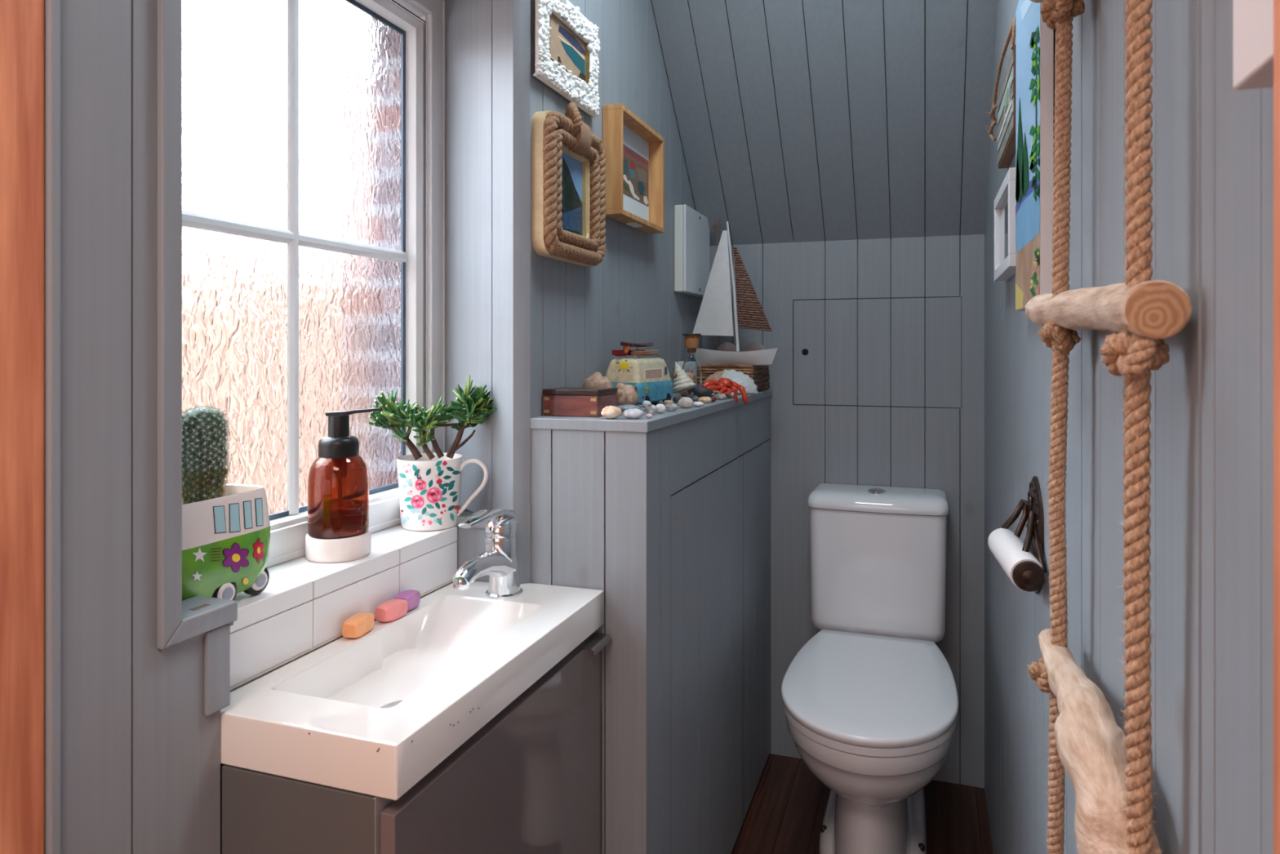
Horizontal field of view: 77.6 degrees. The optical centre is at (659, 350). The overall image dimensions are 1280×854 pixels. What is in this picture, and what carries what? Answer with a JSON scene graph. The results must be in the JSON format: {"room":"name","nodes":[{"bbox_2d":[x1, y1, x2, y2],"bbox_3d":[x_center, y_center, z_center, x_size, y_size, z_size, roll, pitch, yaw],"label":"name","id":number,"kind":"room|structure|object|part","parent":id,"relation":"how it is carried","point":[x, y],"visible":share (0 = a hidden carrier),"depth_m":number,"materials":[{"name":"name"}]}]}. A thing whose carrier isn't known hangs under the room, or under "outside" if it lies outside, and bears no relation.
{"room":"bathroom","nodes":[
{"label":"bathroom","id":0,"kind":"room"},
{"bbox_2d":[60,0,220,853],"bbox_3d":[-0.649,0.087,0.880,0.210,2.400,0.197,0,0,18],"label":"wall","id":1,"kind":"structure","parent":0,"point":[140,753],"depth_m":0.82,"materials":[{"name":"wood"}]},
{"bbox_2d":[0,0,44,853],"bbox_3d":[-0.712,0.087,0.675,0.202,2.400,0.230,0,0,18],"label":"trim","id":2,"kind":"structure","parent":1,"relation":"attached to","point":[21,21],"depth_m":0.73,"materials":[{"name":"orange wood"}]},
{"bbox_2d":[44,0,60,853],"bbox_3d":[-0.581,0.087,0.759,0.017,2.400,0.010,0,0,18],"label":"trim","id":3,"kind":"structure","parent":1,"relation":"attached to","point":[51,7],"depth_m":0.75,"materials":[{"name":"wood"}]},
{"bbox_2d":[182,484,270,600],"bbox_3d":[-0.592,0.257,1.024,0.096,0.143,0.174,0,0,18],"label":"planter","id":4,"kind":"object","parent":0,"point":[226,527],"depth_m":1.01,"materials":[{"name":"green ceramic"}]},
{"bbox_2d":[396,453,488,530],"bbox_3d":[-0.410,0.265,1.489,0.165,0.129,0.121,0,0,18],"label":"mug","id":5,"kind":"object","parent":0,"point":[429,484],"depth_m":1.45,"materials":[{"name":"white ceramic"}]},
{"bbox_2d":[220,0,702,853],"bbox_3d":[-0.356,-0.188,1.606,0.308,2.950,2.222,0,0,18],"label":"wall","id":6,"kind":"structure","parent":0,"point":[580,314],"depth_m":1.89,"materials":[{"name":"grey wood"}]},
{"bbox_2d":[160,595,233,653],"bbox_3d":[-0.552,0.314,0.919,0.056,0.030,0.094,0,0,18],"label":"trim","id":7,"kind":"structure","parent":6,"relation":"attached to","point":[196,604],"depth_m":0.93,"materials":[{"name":"grey wood"}]},
{"bbox_2d":[156,0,237,648],"bbox_3d":[-0.525,-0.395,0.907,0.012,1.437,0.099,0,0,18],"label":"trim","id":8,"kind":"structure","parent":6,"relation":"attached to","point":[172,629],"depth_m":0.87,"materials":[{"name":"grey wood"}]},
{"bbox_2d":[204,623,230,715],"bbox_3d":[-0.517,0.373,0.932,0.006,0.098,0.032,0,0,18],"label":"trim","id":9,"kind":"structure","parent":6,"relation":"attached to","point":[216,641],"depth_m":0.93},
{"bbox_2d":[182,0,444,568],"bbox_3d":[-0.590,-0.202,1.300,0.058,1.062,0.770,0,0,18],"label":"window","id":10,"kind":"structure","parent":6,"relation":"in","point":[313,131],"depth_m":1.34,"materials":[{"name":"glass"}]},
{"bbox_3d":[-0.596,-0.183,1.299,0.043,0.952,0.651,0,0,18],"label":"sash","id":11,"kind":"part","parent":10,"relation":"part of","materials":[{"name":"white plastic"}]},
{"bbox_2d":[230,540,457,692],"bbox_3d":[-0.471,0.395,1.220,0.008,0.075,0.576,0,0,18],"label":"tile backsplash","id":12,"kind":"structure","parent":6,"relation":"attached to","point":[260,648],"depth_m":1.16,"materials":[{"name":"white tile"}]},
{"bbox_2d":[230,523,457,632],"bbox_3d":[-0.567,0.343,1.189,0.169,0.027,0.696,0,0,18],"label":"windowsill","id":13,"kind":"structure","parent":6,"relation":"attached to","point":[292,583],"depth_m":1.20,"materials":[{"name":"white tile"}]},
{"bbox_2d":[182,404,270,600],"bbox_3d":[-0.592,0.198,1.024,0.096,0.261,0.174,0,0,18],"label":"potted cactus","id":14,"kind":"object","parent":13,"relation":"on","point":[226,527],"visible":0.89,"depth_m":1.01,"materials":[{"name":"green ceramic"}]},
{"bbox_2d":[305,407,382,563],"bbox_3d":[-0.512,0.211,1.275,0.104,0.237,0.098,0,0,40],"label":"soap dispenser","id":15,"kind":"object","parent":13,"relation":"on","point":[339,531],"visible":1,"depth_m":1.24,"materials":[{"name":"brown glass"}]},
{"bbox_2d":[307,454,368,538],"bbox_3d":[-0.514,0.229,1.277,0.092,0.126,0.092,0,0,18],"label":"bottle","id":16,"kind":"object","parent":15,"relation":"on","point":[338,485],"depth_m":1.24,"materials":[{"name":"orange glass"}]},
{"bbox_2d":[368,374,497,530],"bbox_3d":[-0.419,0.188,1.497,0.239,0.282,0.120,0,0,-3],"label":"potted succulent","id":17,"kind":"object","parent":13,"relation":"on","point":[429,483],"visible":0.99,"depth_m":1.47,"materials":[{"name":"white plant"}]},
{"bbox_3d":[-0.423,0.156,1.494,0.175,0.103,0.043,0,0,-9],"label":"stem","id":18,"kind":"part","parent":17,"relation":"part of","materials":[{"name":"plant"}]},
{"bbox_2d":[222,632,611,853],"bbox_3d":[-0.300,0.839,1.179,0.260,0.696,0.590,0,0,18],"label":"vanity unit","id":19,"kind":"object","parent":6,"relation":"attached to","point":[529,780],"visible":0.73,"depth_m":1.05,"materials":[{"name":"grey laminate"}]},
{"bbox_2d":[220,580,604,800],"bbox_3d":[-0.326,0.460,1.188,0.287,0.062,0.593,0,0,18],"label":"basin","id":20,"kind":"object","parent":19,"relation":"in","point":[374,713],"visible":0.94,"depth_m":1.07,"materials":[{"name":"white ceramic"}]},
{"bbox_2d":[342,612,374,637],"bbox_3d":[-0.454,0.415,1.204,0.029,0.027,0.053,0,0,12],"label":"soap bar","id":21,"kind":"object","parent":20,"relation":"on","point":[358,624],"visible":1,"depth_m":1.19,"materials":[{"name":"orange wax"}]},
{"bbox_2d":[375,598,408,622],"bbox_3d":[-0.427,0.415,1.273,0.029,0.027,0.051,0,0,24],"label":"soap bar","id":22,"kind":"object","parent":20,"relation":"on","point":[391,610],"visible":1,"depth_m":1.26,"materials":[{"name":"pink wax"}]},
{"bbox_2d":[394,589,420,610],"bbox_3d":[-0.417,0.414,1.320,0.030,0.028,0.043,0,0,18],"label":"soap bar","id":23,"kind":"object","parent":20,"relation":"on","point":[412,597],"visible":0.74,"depth_m":1.31,"materials":[{"name":"purple wax"}]},
{"bbox_2d":[452,507,523,599],"bbox_3d":[-0.292,0.350,1.347,0.065,0.158,0.184,0,0,18],"label":"mixer tap","id":24,"kind":"object","parent":20,"relation":"on","point":[499,562],"visible":1,"depth_m":1.36,"materials":[{"name":"silver metal"}]},
{"bbox_3d":[-0.290,0.297,1.351,0.053,0.052,0.144,0,0,18],"label":"lever","id":25,"kind":"part","parent":24,"relation":"part of","materials":[{"name":"silver metal"}]},
{"bbox_3d":[-0.204,0.847,1.148,0.019,0.680,0.588,0,0,18],"label":"door","id":26,"kind":"part","parent":19,"relation":"part of","materials":[{"name":"grey paint"}]},
{"bbox_3d":[-0.107,0.509,1.379,0.022,0.011,0.075,0,0,18],"label":"handle","id":27,"kind":"part","parent":19,"relation":"part of","materials":[{"name":"silver metal"}]},
{"bbox_2d":[511,0,530,583],"bbox_3d":[-0.256,-0.013,1.469,0.032,2.600,0.025,0,0,-45],"label":"trim","id":28,"kind":"structure","parent":6,"relation":"attached to","point":[521,9],"depth_m":1.46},
{"bbox_2d":[533,0,599,117],"bbox_3d":[-0.180,-0.605,1.601,0.021,0.197,0.290,0,0,18],"label":"picture frame","id":29,"kind":"object","parent":6,"relation":"attached to","point":[567,47],"visible":1,"depth_m":1.60,"materials":[{"name":"white paint"}]},
{"bbox_2d":[550,13,585,81],"bbox_3d":[-0.186,-0.607,1.609,0.005,0.106,0.201,0,0,18],"label":"picture","id":30,"kind":"object","parent":29,"relation":"attached to","point":[567,39],"depth_m":1.60,"materials":[{"name":"multicoloured paper"}]},
{"bbox_2d":[531,102,605,266],"bbox_3d":[-0.168,-0.336,1.594,0.057,0.316,0.269,0,0,18],"label":"picture frame","id":31,"kind":"object","parent":6,"relation":"attached to","point":[568,161],"visible":1,"depth_m":1.56,"materials":[{"name":"brown fabric"}]},
{"bbox_2d":[560,151,582,235],"bbox_3d":[-0.180,-0.325,1.619,0.011,0.221,0.204,0,0,18],"label":"picture","id":32,"kind":"object","parent":31,"relation":"attached to","point":[571,166],"depth_m":1.61,"materials":[{"name":"blue paper"}]},
{"bbox_2d":[602,103,664,233],"bbox_3d":[-0.057,-0.427,1.939,0.046,0.251,0.310,0,0,18],"label":"picture frame","id":33,"kind":"object","parent":6,"relation":"attached to","point":[634,156],"visible":0.95,"depth_m":1.95,"materials":[{"name":"brown wood"}]},
{"bbox_2d":[622,143,648,206],"bbox_3d":[-0.057,-0.433,1.989,0.001,0.118,0.185,0,0,18],"label":"print","id":34,"kind":"object","parent":33,"relation":"attached to","point":[635,162],"depth_m":1.98,"materials":[{"name":"multicoloured paper"}]},
{"bbox_2d":[674,204,709,297],"bbox_3d":[0.104,-0.296,2.439,0.036,0.253,0.274,0,0,18],"label":"wall box","id":35,"kind":"object","parent":6,"relation":"attached to","point":[691,228],"visible":0.84,"depth_m":2.35,"materials":[{"name":"white plastic"}]},
{"bbox_2d":[454,525,488,582],"bbox_3d":[-0.327,0.804,1.480,0.124,0.965,0.001,0,0,18],"label":"wall","id":36,"kind":"structure","parent":0,"point":[470,541],"depth_m":1.49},
{"bbox_2d":[444,0,511,511],"bbox_3d":[-0.354,-0.208,1.559,0.009,1.050,0.259,0,0,-43],"label":"wall reveal","id":37,"kind":"structure","parent":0,"point":[478,33],"depth_m":1.54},
{"bbox_2d":[455,511,487,528],"bbox_3d":[-0.341,0.321,1.502,0.158,0.019,0.047,0,0,18],"label":"trim","id":38,"kind":"structure","parent":37,"relation":"attached to","point":[464,515],"depth_m":1.49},
{"bbox_2d":[649,0,997,245],"bbox_3d":[0.436,-0.748,2.137,0.862,0.816,0.729,0,0,18],"label":"ceiling","id":39,"kind":"structure","parent":0,"point":[797,121],"depth_m":2.20,"materials":[{"name":"grey wood"}]},
{"bbox_2d":[702,234,984,787],"bbox_3d":[0.558,0.337,2.504,0.958,1.900,0.060,0,0,18],"label":"wall","id":40,"kind":"structure","parent":0,"point":[941,448],"depth_m":2.44,"materials":[{"name":"grey wood"}]},
{"bbox_2d":[793,297,960,407],"bbox_3d":[0.661,0.006,2.442,0.495,0.328,0.010,0,0,18],"label":"access hatch","id":41,"kind":"object","parent":40,"relation":"attached to","point":[895,352],"visible":1,"depth_m":2.44,"materials":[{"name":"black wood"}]},
{"bbox_2d":[731,753,993,853],"bbox_3d":[0.079,1.288,1.502,1.200,0.002,2.300,0,0,18],"label":"floor","id":42,"kind":"structure","parent":0,"point":[784,815],"depth_m":2.20,"materials":[{"name":"brown wood"}]},
{"bbox_2d":[529,389,772,853],"bbox_3d":[0.061,0.706,2.004,0.231,1.162,1.204,0,0,18],"label":"half wall","id":43,"kind":"structure","parent":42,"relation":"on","point":[667,514],"depth_m":1.55,"materials":[{"name":"grey wood"}]},
{"bbox_2d":[542,386,617,417],"bbox_3d":[-0.152,0.099,1.543,0.114,0.051,0.102,0,0,18],"label":"trinket box","id":44,"kind":"object","parent":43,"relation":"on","point":[584,402],"visible":0.95,"depth_m":1.50,"materials":[{"name":"brown wood"}]},
{"bbox_3d":[-0.152,0.080,1.543,0.114,0.011,0.101,0,0,18],"label":"lid","id":45,"kind":"part","parent":44,"relation":"part of","materials":[{"name":"brown wood"}]},
{"bbox_2d":[582,372,613,387],"bbox_3d":[-0.130,0.088,1.681,0.071,0.084,0.049,0,0,18],"label":"conch shell","id":46,"kind":"object","parent":44,"relation":"on","point":[596,380],"visible":0.41,"depth_m":1.66,"materials":[{"name":"beige"}]},
{"bbox_3d":[-0.129,0.716,1.441,0.227,1.142,0.009,0,0,18],"label":"panel","id":47,"kind":"part","parent":43,"relation":"part of","materials":[{"name":"grey wood"}]},
{"bbox_2d":[600,405,622,418],"bbox_3d":[-0.087,0.113,1.449,0.038,0.024,0.033,0,0,18],"label":"shell","id":48,"kind":"object","parent":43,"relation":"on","point":[610,411],"visible":1,"depth_m":1.44,"materials":[{"name":"beige stone"}]},
{"bbox_2d":[615,382,639,405],"bbox_3d":[-0.071,0.100,1.658,0.060,0.064,0.064,0,0,18],"label":"conch shell","id":49,"kind":"object","parent":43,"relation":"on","point":[626,393],"visible":0.65,"depth_m":1.64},
{"bbox_2d":[617,404,639,411],"bbox_3d":[-0.065,0.117,1.613,0.047,0.014,0.041,0,0,18],"label":"pebble","id":50,"kind":"object","parent":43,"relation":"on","point":[623,407],"visible":0.59,"depth_m":1.60,"materials":[{"name":"grey stone"}]},
{"bbox_2d":[622,408,644,418],"bbox_3d":[-0.046,0.115,1.449,0.039,0.019,0.030,0,0,18],"label":"pebble","id":51,"kind":"object","parent":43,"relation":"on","point":[633,413],"visible":1,"depth_m":1.44,"materials":[{"name":"white stone"}]},
{"bbox_2d":[604,341,676,404],"bbox_3d":[-0.048,0.053,1.814,0.117,0.143,0.188,0,0,29],"label":"ornament","id":52,"kind":"object","parent":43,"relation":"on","point":[651,379],"visible":0.83,"depth_m":1.76,"materials":[{"name":"beige ceramic"}]},
{"bbox_2d":[634,385,648,398],"bbox_3d":[-0.035,0.091,1.723,0.046,0.027,0.011,0,0,-45],"label":"flower","id":53,"kind":"object","parent":52,"relation":"on","point":[642,391],"depth_m":1.72,"materials":[{"name":"blue ceramic"}]},
{"bbox_2d":[669,372,676,378],"bbox_3d":[0.033,0.059,1.860,0.019,0.016,0.008,0,0,18],"label":"mirror","id":54,"kind":"object","parent":52,"relation":"attached to","point":[673,375],"depth_m":1.86,"materials":[{"name":"brown metal"}]},
{"bbox_2d":[641,400,651,407],"bbox_3d":[-0.028,0.117,1.726,0.021,0.015,0.018,0,0,18],"label":"pebble","id":55,"kind":"object","parent":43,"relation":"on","point":[645,403],"visible":0.61,"depth_m":1.72,"materials":[{"name":"grey stone"}]},
{"bbox_2d":[645,413,653,417],"bbox_3d":[-0.018,0.121,1.459,0.013,0.008,0.010,0,0,18],"label":"pebble","id":56,"kind":"object","parent":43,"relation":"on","point":[647,415],"visible":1,"depth_m":1.46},
{"bbox_2d":[644,404,656,414],"bbox_3d":[-0.017,0.115,1.541,0.022,0.020,0.018,0,0,18],"label":"pebble","id":57,"kind":"object","parent":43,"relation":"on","point":[650,408],"visible":0.88,"depth_m":1.53,"materials":[{"name":"grey stone"}]},
{"bbox_2d":[529,389,772,432],"bbox_3d":[0.061,0.135,2.003,0.230,0.020,1.203,0,0,18],"label":"shelf","id":58,"kind":"object","parent":43,"relation":"attached to","point":[682,418],"depth_m":1.49,"materials":[{"name":"grey wood"}]},
{"bbox_2d":[655,403,666,413],"bbox_3d":[0.002,0.115,1.570,0.022,0.019,0.017,0,0,18],"label":"pebble","id":59,"kind":"object","parent":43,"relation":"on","point":[660,408],"visible":0.89,"depth_m":1.56,"materials":[{"name":"white stone"}]},
{"bbox_2d":[662,400,673,403],"bbox_3d":[0.021,0.120,1.828,0.024,0.010,0.019,0,0,18],"label":"pebble","id":60,"kind":"object","parent":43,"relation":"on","point":[664,401],"visible":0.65,"depth_m":1.82,"materials":[{"name":"beige stone"}]},
{"bbox_2d":[664,403,677,411],"bbox_3d":[0.025,0.117,1.630,0.026,0.016,0.021,0,0,18],"label":"pebble","id":61,"kind":"object","parent":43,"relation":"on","point":[670,406],"visible":0.96,"depth_m":1.62,"materials":[{"name":"grey stone"}]},
{"bbox_2d":[672,395,680,402],"bbox_3d":[0.042,0.116,1.882,0.018,0.016,0.014,0,0,18],"label":"pebble","id":62,"kind":"object","parent":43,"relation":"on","point":[676,398],"visible":0.9,"depth_m":1.88,"materials":[{"name":"grey stone"}]},
{"bbox_2d":[677,361,684,368],"bbox_3d":[0.085,0.079,2.340,0.056,0.092,0.030,0,0,18],"label":"shell","id":63,"kind":"object","parent":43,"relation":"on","point":[680,363],"visible":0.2,"depth_m":2.33,"materials":[{"name":"white paint"}]},
{"bbox_2d":[672,361,696,393],"bbox_3d":[0.061,0.067,1.943,0.058,0.079,0.062,0,0,18],"label":"shell","id":64,"kind":"object","parent":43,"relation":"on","point":[682,382],"visible":0.93,"depth_m":1.93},
{"bbox_2d":[677,396,693,408],"bbox_3d":[0.057,0.113,1.713,0.035,0.024,0.026,0,0,18],"label":"pebble","id":65,"kind":"object","parent":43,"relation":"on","point":[685,402],"visible":1,"depth_m":1.70,"materials":[{"name":"grey stone"}]},
{"bbox_2d":[679,369,696,396],"bbox_3d":[0.076,0.090,2.146,0.048,0.073,0.047,0,0,18],"label":"shell","id":66,"kind":"object","parent":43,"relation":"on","point":[684,393],"visible":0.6,"depth_m":2.13,"materials":[{"name":"beige"}]},
{"bbox_2d":[682,333,702,395],"bbox_3d":[0.091,0.039,2.226,0.058,0.170,0.058,0,0,18],"label":"bottle","id":67,"kind":"object","parent":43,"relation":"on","point":[691,362],"visible":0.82,"depth_m":2.21,"materials":[{"name":"clear glass"}]},
{"bbox_2d":[689,395,698,400],"bbox_3d":[0.087,0.118,1.945,0.026,0.012,0.019,0,0,18],"label":"pebble","id":68,"kind":"object","parent":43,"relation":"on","point":[693,397],"visible":0.84,"depth_m":1.94,"materials":[{"name":"grey stone"}]},
{"bbox_2d":[693,401,704,406],"bbox_3d":[0.086,0.119,1.759,0.028,0.011,0.022,0,0,18],"label":"pebble","id":69,"kind":"object","parent":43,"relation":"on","point":[695,403],"visible":0.87,"depth_m":1.75,"materials":[{"name":"white stone"}]},
{"bbox_2d":[690,383,713,397],"bbox_3d":[0.115,0.109,2.112,0.062,0.040,0.057,0,0,18],"label":"stone","id":70,"kind":"object","parent":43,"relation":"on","point":[698,390],"visible":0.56,"depth_m":2.09,"materials":[{"name":"grey stone"}]},
{"bbox_2d":[697,396,711,403],"bbox_3d":[0.108,0.117,1.881,0.032,0.015,0.025,0,0,18],"label":"pebble","id":71,"kind":"object","parent":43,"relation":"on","point":[704,399],"visible":0.96,"depth_m":1.87,"materials":[{"name":"beige stone"}]},
{"bbox_3d":[0.120,0.779,1.845,0.009,0.992,0.644,0,0,18],"label":"door","id":72,"kind":"part","parent":43,"relation":"part of","materials":[{"name":"grey wood"}]},
{"bbox_3d":[0.153,0.716,1.975,0.030,1.142,1.200,0,0,18],"label":"frame","id":73,"kind":"part","parent":43,"relation":"part of","materials":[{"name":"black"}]},
{"bbox_2d":[710,395,716,401],"bbox_3d":[0.128,0.118,1.912,0.018,0.014,0.014,0,0,18],"label":"pebble","id":74,"kind":"object","parent":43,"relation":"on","point":[713,398],"visible":0.8,"depth_m":1.91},
{"bbox_2d":[715,393,726,399],"bbox_3d":[0.155,0.117,2.002,0.027,0.016,0.021,0,0,18],"label":"pebble","id":75,"kind":"object","parent":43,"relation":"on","point":[720,396],"visible":0.99,"depth_m":1.99,"materials":[{"name":"grey stone"}]},
{"bbox_2d":[702,377,747,404],"bbox_3d":[0.161,0.105,2.051,0.101,0.067,0.103,0,0,-25],"label":"figurine","id":76,"kind":"object","parent":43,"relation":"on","point":[724,385],"visible":0.94,"depth_m":2.04,"materials":[{"name":"red plastic"}]},
{"bbox_3d":[0.161,0.106,2.033,0.012,0.023,0.043,0,0,34],"label":"leg","id":77,"kind":"part","parent":76,"relation":"part of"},
{"bbox_3d":[0.174,0.106,2.025,0.018,0.018,0.037,0,0,18],"label":"leg","id":78,"kind":"part","parent":76,"relation":"part of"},
{"bbox_3d":[0.184,0.102,2.030,0.023,0.017,0.016,0,0,-33],"label":"leg","id":79,"kind":"part","parent":76,"relation":"part of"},
{"bbox_3d":[0.189,0.111,2.051,0.029,0.053,0.013,0,0,40],"label":"leg","id":80,"kind":"part","parent":76,"relation":"part of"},
{"bbox_3d":[0.204,0.110,2.044,0.055,0.058,0.018,0,0,40],"label":"leg","id":81,"kind":"part","parent":76,"relation":"part of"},
{"bbox_2d":[703,369,758,393],"bbox_3d":[0.194,0.088,2.262,0.170,0.066,0.040,0,0,18],"label":"scallop shell","id":82,"kind":"object","parent":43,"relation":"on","point":[739,377],"visible":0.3,"depth_m":2.25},
{"bbox_2d":[700,364,769,391],"bbox_3d":[0.227,0.083,2.439,0.183,0.084,0.245,0,0,18],"label":"basket","id":83,"kind":"object","parent":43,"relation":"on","point":[759,374],"visible":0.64,"depth_m":2.34,"materials":[{"name":"brown wicker"}]},
{"bbox_2d":[709,220,720,346],"bbox_3d":[0.181,-0.193,2.528,0.044,0.474,0.023,0,0,33],"label":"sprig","id":84,"kind":"object","parent":83,"relation":"on","point":[718,224],"visible":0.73,"depth_m":2.53,"materials":[{"name":"brown"}]},
{"bbox_2d":[716,342,736,351],"bbox_3d":[0.211,0.010,2.480,0.068,0.069,0.044,0,0,18],"label":"stone","id":85,"kind":"object","parent":83,"relation":"on","point":[726,346],"visible":0.41,"depth_m":2.46,"materials":[{"name":"grey stone"}]},
{"bbox_2d":[692,221,778,364],"bbox_3d":[0.223,-0.170,2.363,0.261,0.427,0.060,0,0,18],"label":"boat","id":86,"kind":"object","parent":83,"relation":"on","point":[714,317],"visible":1,"depth_m":2.37,"materials":[{"name":"white fabric"}]},
{"bbox_2d":[744,342,764,351],"bbox_3d":[0.296,0.010,2.452,0.068,0.069,0.044,0,0,18],"label":"stone","id":87,"kind":"object","parent":83,"relation":"on","point":[753,346],"visible":0.39,"depth_m":2.44,"materials":[{"name":"grey stone"}]},
{"bbox_3d":[0.287,0.779,2.345,0.009,0.992,0.404,0,0,18],"label":"door","id":88,"kind":"part","parent":43,"relation":"part of","materials":[{"name":"grey wood"}]},
{"bbox_2d":[781,483,958,853],"bbox_3d":[0.545,0.845,2.037,0.403,0.884,0.826,0,0,18],"label":"toilet","id":89,"kind":"object","parent":42,"relation":"on","point":[870,700],"visible":1,"depth_m":2.03,"materials":[{"name":"white glazed ceramic"},{"name":"white plastic"}]},
{"bbox_3d":[0.513,0.809,1.942,0.403,0.024,0.625,0,0,18],"label":"lid","id":90,"kind":"part","parent":89,"relation":"part of","materials":[{"name":"white plastic"}]},
{"bbox_3d":[0.531,1.065,1.996,0.389,0.444,0.717,0,0,18],"label":"bowl","id":91,"kind":"part","parent":89,"relation":"part of","materials":[{"name":"white ceramic"}]},
{"bbox_3d":[0.515,0.832,1.949,0.399,0.019,0.627,0,0,18],"label":"seat","id":92,"kind":"part","parent":89,"relation":"part of","materials":[{"name":"white plastic"}]},
{"bbox_3d":[0.640,0.436,2.337,0.391,0.046,0.197,0,0,18],"label":"cistern lid","id":93,"kind":"part","parent":89,"relation":"part of","materials":[{"name":"white ceramic"}]},
{"bbox_2d":[984,0,1273,853],"bbox_3d":[0.579,-0.188,1.189,0.014,2.950,2.422,0,0,18],"label":"wall","id":94,"kind":"structure","parent":0,"point":[1211,528],"depth_m":0.57,"materials":[{"name":"grey wood"}]},
{"bbox_2d":[985,17,1015,168],"bbox_3d":[0.675,-0.495,1.546,0.045,0.229,0.361,0,0,14],"label":"hanging sign","id":95,"kind":"object","parent":94,"relation":"hanging from","point":[1006,122],"visible":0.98,"depth_m":1.51,"materials":[{"name":"brown"}]},
{"bbox_2d":[994,167,1015,281],"bbox_3d":[0.678,-0.234,1.548,0.025,0.173,0.325,0,0,18],"label":"picture frame","id":96,"kind":"object","parent":94,"relation":"attached to","point":[1005,199],"visible":0.74,"depth_m":1.53,"materials":[{"name":"white wood"}]},
{"bbox_2d":[1000,193,1008,264],"bbox_3d":[0.682,-0.234,1.546,0.015,0.129,0.281,0,0,18],"label":"print","id":97,"kind":"object","parent":96,"relation":"attached to","point":[1003,197],"depth_m":1.58},
{"bbox_2d":[987,475,1046,593],"bbox_3d":[0.547,0.287,1.225,0.068,0.181,0.209,0,0,18],"label":"toilet roll holder","id":98,"kind":"object","parent":94,"relation":"attached to","point":[1024,563],"visible":1,"depth_m":1.18,"materials":[{"name":"brown metal"}]},
{"bbox_3d":[0.576,0.277,1.280,0.041,0.076,0.058,0,0,0],"label":"arm","id":99,"kind":"part","parent":98,"relation":"part of","materials":[{"name":"brown metal"}]},
{"bbox_3d":[0.546,0.284,1.167,0.030,0.083,0.087,0,0,18],"label":"arm","id":100,"kind":"part","parent":98,"relation":"part of","materials":[{"name":"brown metal"}]},
{"bbox_2d":[1015,0,1054,311],"bbox_3d":[0.566,-0.320,1.205,0.020,0.507,0.300,0,0,18],"label":"canvas","id":101,"kind":"object","parent":94,"relation":"attached to","point":[1034,42],"visible":0.92,"depth_m":1.13,"materials":[{"name":"multicoloured fabric"}]},
{"bbox_2d":[1025,0,1191,853],"bbox_3d":[0.387,-0.063,0.730,0.070,2.006,0.496,0,0,18],"label":"ladder","id":102,"kind":"object","parent":94,"relation":"attached to","point":[1109,771],"visible":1,"depth_m":0.56,"materials":[{"name":"fabric"}]},
{"bbox_2d":[1233,0,1273,90],"bbox_3d":[0.270,-0.292,0.333,0.030,0.341,0.082,0,0,18],"label":"canvas","id":103,"kind":"object","parent":94,"relation":"attached to","point":[1253,20],"visible":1,"depth_m":0.35,"materials":[{"name":"white"}]},
{"bbox_3d":[-0.171,0.037,0.278,3.300,2.500,0.180,0,0,18],"label":"wall","id":104,"kind":"structure","parent":0,"visible":0},
{"bbox_2d":[1273,0,1279,853],"bbox_3d":[0.294,0.087,0.193,0.164,2.400,0.232,0,0,18],"label":"trim","id":105,"kind":"structure","parent":104,"relation":"attached to","point":[1276,2],"depth_m":0.32,"materials":[{"name":"orange wood"}]}
]}

